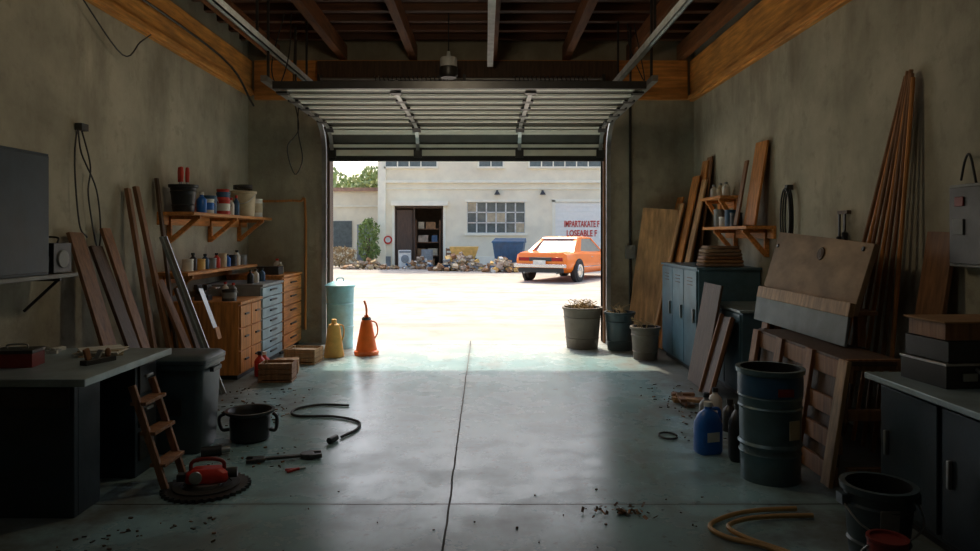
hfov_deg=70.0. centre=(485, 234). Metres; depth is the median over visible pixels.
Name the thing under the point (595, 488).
debris
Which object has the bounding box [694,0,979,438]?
wall
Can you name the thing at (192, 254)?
glue bottle
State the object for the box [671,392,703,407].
pile
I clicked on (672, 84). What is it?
trim
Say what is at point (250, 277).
spray bottle
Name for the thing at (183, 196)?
bucket
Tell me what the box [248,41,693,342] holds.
wall
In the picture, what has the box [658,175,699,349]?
plywood board
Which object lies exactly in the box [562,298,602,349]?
planter pot
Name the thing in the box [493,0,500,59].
ceiling beam
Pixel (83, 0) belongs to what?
hanging cord
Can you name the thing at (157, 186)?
wooden plank
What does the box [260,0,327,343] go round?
door track
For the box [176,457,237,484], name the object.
grinder
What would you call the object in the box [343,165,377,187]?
tree
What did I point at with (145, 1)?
conduit
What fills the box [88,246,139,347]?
wooden plank
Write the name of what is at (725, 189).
spray bottle
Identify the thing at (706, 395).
bottle
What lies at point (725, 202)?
wooden shelf
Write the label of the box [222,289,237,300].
tin can
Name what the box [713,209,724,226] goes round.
tin can
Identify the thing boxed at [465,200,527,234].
window
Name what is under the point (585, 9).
ceiling beam
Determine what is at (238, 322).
base cabinet
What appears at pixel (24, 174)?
wall cabinet
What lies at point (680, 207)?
plywood board
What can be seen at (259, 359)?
oil bottle
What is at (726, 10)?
ceiling beam
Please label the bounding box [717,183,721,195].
spray bottle
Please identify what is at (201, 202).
bottle
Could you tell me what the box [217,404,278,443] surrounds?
pot
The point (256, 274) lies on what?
spray bottle
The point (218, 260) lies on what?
glue bottle
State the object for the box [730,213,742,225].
tin can
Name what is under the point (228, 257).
glue bottle
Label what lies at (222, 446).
debris
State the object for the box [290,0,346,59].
ceiling beam
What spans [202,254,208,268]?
glue bottle
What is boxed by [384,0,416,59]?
ceiling beam
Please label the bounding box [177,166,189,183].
screwdriver
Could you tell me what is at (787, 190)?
cable coil
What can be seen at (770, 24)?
wooden beam
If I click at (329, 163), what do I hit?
trim
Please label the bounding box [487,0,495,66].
rail
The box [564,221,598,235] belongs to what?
shop sign
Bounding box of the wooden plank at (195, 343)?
[173,288,199,347]
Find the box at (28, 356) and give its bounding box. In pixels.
[0,343,45,367]
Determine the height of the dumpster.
1.459 m
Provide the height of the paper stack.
0.041 m
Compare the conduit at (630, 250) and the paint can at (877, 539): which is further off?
the conduit at (630, 250)
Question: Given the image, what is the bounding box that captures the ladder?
[128,376,185,489]
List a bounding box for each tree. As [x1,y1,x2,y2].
[333,165,353,187]
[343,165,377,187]
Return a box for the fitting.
[201,445,229,456]
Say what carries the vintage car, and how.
on the ground
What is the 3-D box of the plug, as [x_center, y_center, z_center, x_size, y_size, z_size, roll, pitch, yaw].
[-1.177,1.575,5.401,0.048,0.048,0.100,0,0,20]
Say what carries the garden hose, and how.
on the floor
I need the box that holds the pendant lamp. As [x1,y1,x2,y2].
[439,13,457,79]
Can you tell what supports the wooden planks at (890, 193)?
on the floor
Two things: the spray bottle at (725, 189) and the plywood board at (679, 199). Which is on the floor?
the plywood board at (679, 199)
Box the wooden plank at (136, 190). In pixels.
[132,186,172,347]
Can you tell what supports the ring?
on the floor
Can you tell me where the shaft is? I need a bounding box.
[317,74,604,80]
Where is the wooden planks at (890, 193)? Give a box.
[843,69,915,452]
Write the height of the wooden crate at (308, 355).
0.184 m
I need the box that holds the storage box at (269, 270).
[256,266,283,274]
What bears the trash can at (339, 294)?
on the floor
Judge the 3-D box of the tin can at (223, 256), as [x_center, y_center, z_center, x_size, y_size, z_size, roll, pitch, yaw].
[-3.280,0.315,8.720,0.122,0.171,0.122,0,0,0]
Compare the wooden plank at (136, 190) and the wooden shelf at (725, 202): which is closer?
the wooden plank at (136, 190)
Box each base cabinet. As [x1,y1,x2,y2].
[172,296,262,379]
[717,301,784,393]
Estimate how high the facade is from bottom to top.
9.000 m
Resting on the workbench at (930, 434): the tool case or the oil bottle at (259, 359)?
the tool case
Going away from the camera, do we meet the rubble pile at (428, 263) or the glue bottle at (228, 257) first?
the glue bottle at (228, 257)
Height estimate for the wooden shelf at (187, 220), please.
0.340 m
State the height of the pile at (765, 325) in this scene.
0.923 m
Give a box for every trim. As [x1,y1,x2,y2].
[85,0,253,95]
[254,60,687,99]
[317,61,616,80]
[326,125,607,342]
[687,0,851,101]
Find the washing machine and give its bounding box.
[398,250,410,267]
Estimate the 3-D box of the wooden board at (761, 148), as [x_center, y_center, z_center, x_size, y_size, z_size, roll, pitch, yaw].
[2.995,-0.570,7.735,0.155,0.933,0.350,0,0,0]
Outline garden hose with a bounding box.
[707,506,813,550]
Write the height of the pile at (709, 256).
0.236 m
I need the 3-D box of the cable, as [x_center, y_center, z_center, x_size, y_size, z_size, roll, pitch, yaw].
[-1.371,1.587,6.016,0.536,0.020,1.147,0,0,-19]
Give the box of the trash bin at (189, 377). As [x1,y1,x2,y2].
[156,348,225,453]
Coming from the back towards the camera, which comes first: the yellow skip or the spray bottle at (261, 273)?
the yellow skip
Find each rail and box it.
[206,0,312,80]
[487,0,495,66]
[613,0,693,80]
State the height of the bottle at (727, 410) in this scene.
0.260 m
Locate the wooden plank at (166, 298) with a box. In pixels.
[158,279,191,347]
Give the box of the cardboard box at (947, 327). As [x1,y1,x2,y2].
[903,314,979,340]
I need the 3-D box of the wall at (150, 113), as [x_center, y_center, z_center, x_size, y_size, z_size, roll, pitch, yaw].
[-3.620,-0.650,4.700,0.200,4.500,11.800,0,0,0]
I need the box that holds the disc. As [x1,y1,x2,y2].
[159,472,250,503]
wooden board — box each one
[733,160,748,225]
[743,140,768,224]
[915,231,953,313]
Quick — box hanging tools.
[836,210,850,239]
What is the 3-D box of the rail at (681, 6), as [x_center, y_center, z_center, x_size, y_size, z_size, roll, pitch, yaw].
[1.750,-2.410,5.500,0.060,0.820,8.000,0,0,0]
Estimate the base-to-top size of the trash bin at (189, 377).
0.722 m
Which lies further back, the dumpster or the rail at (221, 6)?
the dumpster
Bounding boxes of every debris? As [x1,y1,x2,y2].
[55,516,215,550]
[185,446,296,467]
[218,388,309,425]
[282,488,712,550]
[640,384,726,440]
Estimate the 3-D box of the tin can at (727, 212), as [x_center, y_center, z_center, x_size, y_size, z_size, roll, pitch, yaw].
[2.930,-0.200,8.350,0.143,0.200,0.143,0,0,0]
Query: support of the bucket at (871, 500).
on the floor
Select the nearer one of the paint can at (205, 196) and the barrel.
the barrel
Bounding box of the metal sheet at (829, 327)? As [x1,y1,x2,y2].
[754,297,850,346]
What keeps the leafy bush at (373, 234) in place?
on the ground
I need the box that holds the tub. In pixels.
[229,185,256,216]
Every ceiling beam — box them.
[200,0,279,59]
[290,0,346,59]
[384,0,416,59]
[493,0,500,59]
[562,0,598,59]
[626,0,678,59]
[677,0,751,59]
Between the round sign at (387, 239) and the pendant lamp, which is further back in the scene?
the round sign at (387, 239)
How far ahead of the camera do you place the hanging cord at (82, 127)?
6.05 m
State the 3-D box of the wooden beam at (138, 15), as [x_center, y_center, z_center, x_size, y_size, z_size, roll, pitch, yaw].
[-3.470,-2.320,4.600,0.100,0.520,11.600,0,0,0]
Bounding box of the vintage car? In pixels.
[514,236,600,281]
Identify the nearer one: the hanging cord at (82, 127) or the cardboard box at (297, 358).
the hanging cord at (82, 127)
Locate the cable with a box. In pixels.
[290,403,360,437]
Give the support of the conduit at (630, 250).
attached to the wall at (662, 130)
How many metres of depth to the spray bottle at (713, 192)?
9.02 m
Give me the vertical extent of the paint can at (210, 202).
0.170 m
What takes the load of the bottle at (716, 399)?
on the floor
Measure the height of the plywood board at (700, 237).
2.645 m
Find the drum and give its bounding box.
[421,249,432,264]
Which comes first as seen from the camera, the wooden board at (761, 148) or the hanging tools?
the hanging tools
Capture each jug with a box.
[693,401,722,454]
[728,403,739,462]
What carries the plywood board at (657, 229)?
on the floor
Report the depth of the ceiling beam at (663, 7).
8.98 m
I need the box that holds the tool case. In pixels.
[899,333,979,388]
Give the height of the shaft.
0.120 m
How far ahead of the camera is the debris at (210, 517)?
3.74 m
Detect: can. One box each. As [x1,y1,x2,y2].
[182,259,193,271]
[197,259,205,269]
[203,195,218,213]
[206,199,215,212]
[209,258,216,268]
[216,189,230,199]
[217,200,231,214]
[218,253,226,266]
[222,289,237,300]
[229,255,236,265]
[240,255,246,264]
[255,199,263,216]
[324,319,344,357]
[325,277,355,348]
[354,301,378,355]
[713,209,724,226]
[719,217,724,226]
[724,210,735,225]
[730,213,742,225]
[860,529,909,550]
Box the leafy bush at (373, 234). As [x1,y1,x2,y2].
[357,216,380,261]
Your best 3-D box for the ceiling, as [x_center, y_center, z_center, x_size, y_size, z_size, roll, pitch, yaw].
[-0.210,-2.930,4.600,7.020,0.240,12.000,0,0,0]
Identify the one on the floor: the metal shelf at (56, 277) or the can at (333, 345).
the can at (333, 345)
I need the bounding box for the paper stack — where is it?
[72,344,128,357]
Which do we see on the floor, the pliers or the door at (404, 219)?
the pliers
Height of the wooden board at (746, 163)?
0.742 m
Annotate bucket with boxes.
[168,184,198,211]
[836,471,924,550]
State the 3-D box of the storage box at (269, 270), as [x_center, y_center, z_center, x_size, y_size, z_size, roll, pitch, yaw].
[-2.950,0.484,9.600,0.310,0.112,0.230,0,0,0]
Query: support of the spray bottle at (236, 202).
on the wooden shelf at (187, 220)
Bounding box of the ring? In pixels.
[658,431,677,439]
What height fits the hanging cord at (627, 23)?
0.710 m
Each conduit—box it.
[142,0,254,105]
[263,197,306,329]
[625,107,635,309]
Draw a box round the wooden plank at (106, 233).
[99,228,149,347]
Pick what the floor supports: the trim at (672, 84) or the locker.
the locker
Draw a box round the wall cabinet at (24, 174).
[0,145,48,278]
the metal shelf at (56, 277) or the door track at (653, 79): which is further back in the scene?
the door track at (653, 79)
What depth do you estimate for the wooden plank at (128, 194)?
6.70 m
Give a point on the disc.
(177, 492)
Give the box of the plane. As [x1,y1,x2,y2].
[80,348,115,365]
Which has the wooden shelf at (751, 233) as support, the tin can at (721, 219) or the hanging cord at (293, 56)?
the tin can at (721, 219)
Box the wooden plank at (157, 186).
[154,178,178,347]
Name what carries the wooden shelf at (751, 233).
attached to the wall at (824, 101)
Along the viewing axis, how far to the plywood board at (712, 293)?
7.42 m
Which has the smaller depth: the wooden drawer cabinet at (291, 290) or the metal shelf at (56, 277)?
the metal shelf at (56, 277)
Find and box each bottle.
[189,253,196,270]
[196,192,206,212]
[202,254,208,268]
[213,253,220,267]
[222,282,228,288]
[227,254,230,266]
[230,198,233,214]
[233,195,239,214]
[234,250,240,264]
[247,270,253,283]
[253,269,258,282]
[254,351,264,376]
[259,268,264,280]
[262,351,269,359]
[699,392,713,410]
[709,387,721,412]
[710,185,716,196]
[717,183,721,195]
[722,182,729,194]
[722,398,734,431]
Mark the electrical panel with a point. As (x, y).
(964, 198)
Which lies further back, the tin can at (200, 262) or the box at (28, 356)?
the tin can at (200, 262)
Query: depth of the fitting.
5.06 m
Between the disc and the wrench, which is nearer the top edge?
the wrench
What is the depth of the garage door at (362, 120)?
9.24 m
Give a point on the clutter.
(56, 350)
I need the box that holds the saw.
[198,288,221,339]
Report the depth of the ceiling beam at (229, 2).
8.86 m
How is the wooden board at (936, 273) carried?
on the floor
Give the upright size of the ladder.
0.661 m
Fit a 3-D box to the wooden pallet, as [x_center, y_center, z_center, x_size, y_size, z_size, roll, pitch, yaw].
[2.413,1.196,5.190,0.494,0.812,1.550,0,0,0]
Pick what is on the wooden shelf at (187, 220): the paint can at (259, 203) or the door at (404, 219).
the paint can at (259, 203)
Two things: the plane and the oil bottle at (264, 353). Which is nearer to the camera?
the plane
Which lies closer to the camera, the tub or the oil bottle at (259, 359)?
the oil bottle at (259, 359)
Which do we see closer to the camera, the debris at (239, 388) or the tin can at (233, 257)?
the debris at (239, 388)
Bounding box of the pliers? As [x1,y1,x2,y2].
[285,466,305,472]
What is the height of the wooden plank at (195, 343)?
1.043 m
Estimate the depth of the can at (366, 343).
9.30 m
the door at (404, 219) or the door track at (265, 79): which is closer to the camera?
the door track at (265, 79)
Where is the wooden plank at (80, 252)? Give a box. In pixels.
[66,232,116,345]
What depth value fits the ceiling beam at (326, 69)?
10.20 m
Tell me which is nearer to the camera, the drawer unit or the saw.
the saw
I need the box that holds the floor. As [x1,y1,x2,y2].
[0,341,944,550]
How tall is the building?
4.300 m
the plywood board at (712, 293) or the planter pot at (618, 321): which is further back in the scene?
the planter pot at (618, 321)
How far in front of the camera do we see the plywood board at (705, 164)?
9.65 m
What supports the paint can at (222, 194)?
on the paint can at (223, 207)
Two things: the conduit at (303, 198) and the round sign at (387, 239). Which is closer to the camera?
the conduit at (303, 198)
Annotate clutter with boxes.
[45,346,65,353]
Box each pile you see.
[340,257,399,269]
[402,256,432,268]
[427,252,486,271]
[482,257,518,272]
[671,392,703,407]
[696,246,743,266]
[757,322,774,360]
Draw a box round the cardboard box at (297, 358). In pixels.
[275,357,298,373]
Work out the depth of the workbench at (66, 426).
3.96 m
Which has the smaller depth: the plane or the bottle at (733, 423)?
the plane
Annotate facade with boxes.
[378,161,600,265]
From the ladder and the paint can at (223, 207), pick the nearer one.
the ladder
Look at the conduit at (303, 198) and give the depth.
10.35 m
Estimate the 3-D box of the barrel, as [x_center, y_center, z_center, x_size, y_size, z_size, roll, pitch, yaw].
[1.880,1.235,4.620,0.432,0.730,0.432,0,0,0]
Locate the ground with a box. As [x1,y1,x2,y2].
[333,263,600,340]
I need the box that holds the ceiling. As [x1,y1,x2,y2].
[191,0,722,40]
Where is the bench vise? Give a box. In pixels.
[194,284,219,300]
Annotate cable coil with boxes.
[779,185,793,232]
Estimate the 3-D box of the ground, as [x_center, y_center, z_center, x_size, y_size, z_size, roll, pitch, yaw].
[0.000,1.730,50.300,90.000,0.240,79.400,0,0,0]
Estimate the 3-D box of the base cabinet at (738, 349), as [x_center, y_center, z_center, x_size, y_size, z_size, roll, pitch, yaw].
[2.775,1.167,7.270,0.630,0.865,0.980,0,0,0]
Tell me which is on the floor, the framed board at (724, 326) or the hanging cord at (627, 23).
the framed board at (724, 326)
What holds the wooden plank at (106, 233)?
on the floor
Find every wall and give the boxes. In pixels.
[0,0,247,347]
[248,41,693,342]
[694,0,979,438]
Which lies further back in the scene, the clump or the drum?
the drum
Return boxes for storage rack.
[415,220,440,264]
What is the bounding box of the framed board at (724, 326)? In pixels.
[698,313,734,394]
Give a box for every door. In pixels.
[272,81,646,160]
[395,206,442,265]
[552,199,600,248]
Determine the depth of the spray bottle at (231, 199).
8.77 m
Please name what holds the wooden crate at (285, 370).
on the floor
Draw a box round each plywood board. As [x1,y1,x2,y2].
[630,208,678,347]
[654,203,684,324]
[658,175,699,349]
[674,197,683,209]
[685,179,707,261]
[687,282,722,386]
[688,160,709,261]
[695,156,712,261]
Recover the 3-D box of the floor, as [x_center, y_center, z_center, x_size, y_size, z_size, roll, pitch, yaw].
[-0.210,1.675,4.600,7.020,0.150,12.000,0,0,0]
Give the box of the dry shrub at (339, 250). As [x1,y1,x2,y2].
[333,246,357,266]
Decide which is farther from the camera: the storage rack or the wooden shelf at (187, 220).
the storage rack
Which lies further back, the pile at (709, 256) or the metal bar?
the pile at (709, 256)
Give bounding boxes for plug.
[326,434,338,443]
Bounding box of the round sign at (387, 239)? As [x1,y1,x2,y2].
[384,236,391,243]
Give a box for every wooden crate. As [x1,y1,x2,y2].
[258,359,296,382]
[284,345,322,364]
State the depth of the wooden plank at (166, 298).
6.96 m
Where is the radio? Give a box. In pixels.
[48,236,70,272]
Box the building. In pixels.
[333,188,377,262]
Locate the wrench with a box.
[246,450,321,463]
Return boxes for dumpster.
[491,238,525,270]
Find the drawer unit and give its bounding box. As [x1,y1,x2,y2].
[202,280,283,359]
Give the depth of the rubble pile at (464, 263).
31.28 m
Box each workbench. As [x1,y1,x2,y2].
[0,348,171,517]
[864,372,979,550]
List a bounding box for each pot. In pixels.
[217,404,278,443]
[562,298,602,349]
[604,302,635,351]
[630,317,660,360]
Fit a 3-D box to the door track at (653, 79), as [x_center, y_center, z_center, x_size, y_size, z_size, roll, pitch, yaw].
[1.810,-0.495,8.922,0.064,4.190,2.945,0,0,0]
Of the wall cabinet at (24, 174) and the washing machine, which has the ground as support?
the washing machine
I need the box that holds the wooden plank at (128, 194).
[124,188,156,347]
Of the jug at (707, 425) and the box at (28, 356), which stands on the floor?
the jug at (707, 425)
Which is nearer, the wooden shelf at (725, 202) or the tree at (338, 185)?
the wooden shelf at (725, 202)
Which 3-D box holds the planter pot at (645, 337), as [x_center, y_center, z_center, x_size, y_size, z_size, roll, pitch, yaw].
[2.070,1.328,9.050,0.392,0.543,0.392,0,0,0]
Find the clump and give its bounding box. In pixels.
[581,502,662,519]
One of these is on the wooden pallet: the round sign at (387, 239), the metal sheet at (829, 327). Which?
the metal sheet at (829, 327)
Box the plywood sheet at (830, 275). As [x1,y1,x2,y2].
[757,232,879,346]
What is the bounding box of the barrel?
[735,361,805,487]
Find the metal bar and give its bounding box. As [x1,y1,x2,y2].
[159,236,225,394]
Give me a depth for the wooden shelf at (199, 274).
8.12 m
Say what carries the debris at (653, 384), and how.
on the floor
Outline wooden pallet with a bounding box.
[749,329,900,488]
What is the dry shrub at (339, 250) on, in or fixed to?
on the ground
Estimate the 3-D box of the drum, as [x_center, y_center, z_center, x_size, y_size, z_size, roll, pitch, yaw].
[-2.900,1.160,35.000,0.620,0.880,0.620,0,0,0]
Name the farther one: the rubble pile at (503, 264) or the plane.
the rubble pile at (503, 264)
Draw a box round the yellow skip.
[449,246,478,259]
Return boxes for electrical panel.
[950,153,979,267]
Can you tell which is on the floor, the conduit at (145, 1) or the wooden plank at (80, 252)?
the wooden plank at (80, 252)
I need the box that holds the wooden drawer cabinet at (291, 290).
[226,272,301,353]
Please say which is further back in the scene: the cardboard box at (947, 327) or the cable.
the cable
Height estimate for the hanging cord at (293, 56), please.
1.808 m
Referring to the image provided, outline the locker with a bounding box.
[661,262,761,368]
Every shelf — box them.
[0,272,77,311]
[152,264,256,295]
[157,212,271,242]
[700,195,741,214]
[703,226,775,256]
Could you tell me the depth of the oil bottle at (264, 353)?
8.13 m
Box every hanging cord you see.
[74,123,101,245]
[83,0,150,56]
[271,13,291,80]
[287,56,302,174]
[627,23,644,80]
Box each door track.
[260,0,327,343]
[605,0,657,343]
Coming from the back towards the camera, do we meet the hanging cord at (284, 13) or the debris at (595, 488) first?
the hanging cord at (284, 13)
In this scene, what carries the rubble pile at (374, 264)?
on the ground

